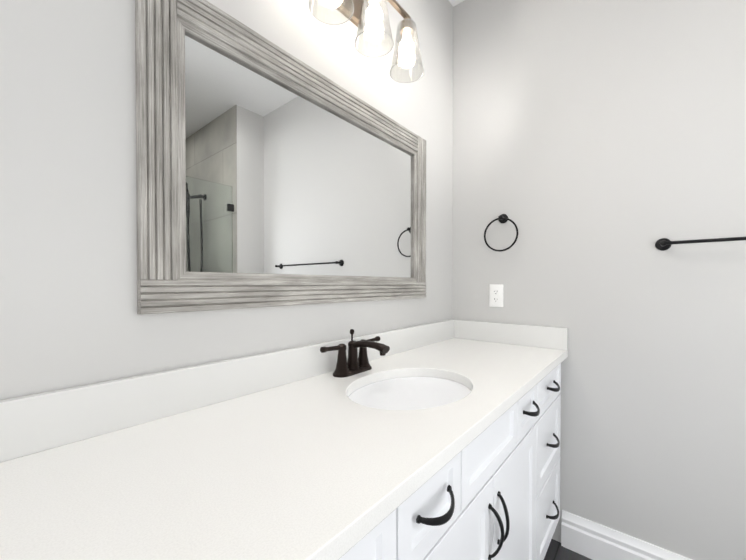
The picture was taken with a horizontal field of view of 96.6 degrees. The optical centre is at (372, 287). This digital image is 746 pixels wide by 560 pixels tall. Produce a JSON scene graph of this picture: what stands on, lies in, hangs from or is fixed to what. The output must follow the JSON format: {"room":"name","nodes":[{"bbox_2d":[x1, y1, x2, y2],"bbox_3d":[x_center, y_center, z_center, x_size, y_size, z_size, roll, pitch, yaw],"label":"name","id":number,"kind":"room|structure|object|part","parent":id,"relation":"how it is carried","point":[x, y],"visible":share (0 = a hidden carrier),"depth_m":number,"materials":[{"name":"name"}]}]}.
{"room":"bathroom","nodes":[
{"label":"bathroom","id":0,"kind":"room"},
{"bbox_2d":[0,0,452,399],"bbox_3d":[-0.744,-0.180,0.507,0.145,2.725,3.840,0,1,40],"label":"wall","id":1,"kind":"structure","parent":0,"point":[70,317],"depth_m":0.82,"materials":[{"name":"grey paint"}]},
{"bbox_3d":[-0.126,-0.322,1.153,0.024,0.749,1.165,0,1,40],"label":"mirror","id":2,"kind":"part","parent":1,"relation":"part of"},
{"bbox_3d":[-0.133,-0.322,1.159,0.005,0.569,0.985,0,1,40],"label":"glass","id":3,"kind":"part","parent":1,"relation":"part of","materials":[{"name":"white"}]},
{"bbox_2d":[309,0,423,82],"bbox_3d":[-0.020,-0.951,1.139,0.195,0.266,0.522,0,1,40],"label":"sconce","id":4,"kind":"object","parent":1,"relation":"attached to","point":[358,13],"visible":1,"depth_m":1.18,"materials":[{"name":"clear glass"}]},
{"bbox_2d":[449,0,463,6],"bbox_3d":[0.560,-1.581,-0.594,3.540,0.100,3.840,0,1,40],"label":"ceiling","id":5,"kind":"structure","parent":0,"point":[454,3],"depth_m":1.82,"materials":[{"name":"white paint"}]},
{"bbox_2d":[544,539,591,559],"bbox_3d":[0.560,1.244,-0.564,3.540,0.100,3.840,0,1,40],"label":"floor","id":6,"kind":"structure","parent":0,"point":[556,550],"depth_m":1.46,"materials":[{"name":"grey tile"}]},
{"bbox_2d":[328,355,567,559],"bbox_3d":[-0.165,0.752,0.685,0.576,0.858,2.598,0,1,40],"label":"bathroom vanity","id":7,"kind":"object","parent":6,"relation":"on","point":[496,496],"depth_m":0.83,"materials":[{"name":"white wood"}]},
{"bbox_2d":[0,335,567,559],"bbox_3d":[-0.173,0.306,0.680,0.565,0.033,2.608,0,1,40],"label":"countertop","id":8,"kind":"structure","parent":7,"relation":"on","point":[293,469],"depth_m":0.54,"materials":[{"name":"white stone"}]},
{"bbox_2d":[320,329,391,378],"bbox_3d":[-0.024,0.213,1.089,0.175,0.145,0.277,0,1,40],"label":"faucet","id":9,"kind":"object","parent":8,"relation":"on","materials":[{"name":"black metal"}]},
{"bbox_2d":[332,367,479,418],"bbox_3d":[0.113,0.392,0.984,0.370,0.171,0.482,0,1,40],"label":"sink","id":10,"kind":"object","parent":8,"relation":"in","point":[412,392],"depth_m":1.02,"materials":[{"name":"white ceramic"}]},
{"bbox_2d":[452,0,745,559],"bbox_3d":[1.213,-0.189,1.298,1.900,2.725,0.120,0,1,40],"label":"wall","id":11,"kind":"structure","parent":0,"point":[599,148],"depth_m":1.37,"materials":[{"name":"grey paint"}]},
{"bbox_2d":[489,284,502,306],"bbox_3d":[0.630,0.042,1.702,0.070,0.115,0.008,0,1,40],"label":"duplex electrical outlet","id":12,"kind":"object","parent":11,"relation":"attached to","point":[495,295],"visible":1,"depth_m":1.70,"materials":[{"name":"white plastic"}]},
{"bbox_2d":[484,214,517,251],"bbox_3d":[0.642,-0.275,1.661,0.169,0.192,0.049,0,1,40],"label":"towel ring","id":13,"kind":"object","parent":11,"relation":"attached to","point":[502,218],"visible":1,"depth_m":1.66,"materials":[{"name":"black metal"}]},
{"bbox_2d":[561,510,691,559],"bbox_3d":[1.379,1.099,1.083,1.352,0.155,0.019,0,1,40],"label":"baseboard","id":14,"kind":"structure","parent":11,"relation":"attached to","point":[587,538],"depth_m":1.41,"materials":[{"name":"white wood"}]},
{"bbox_2d":[655,237,745,250],"bbox_3d":[1.393,-0.164,1.031,0.790,0.048,0.059,0,1,40],"label":"bar","id":15,"kind":"object","parent":11,"relation":"attached to","point":[662,244],"visible":1,"depth_m":1.21,"materials":[{"name":"black metal"}]}
]}

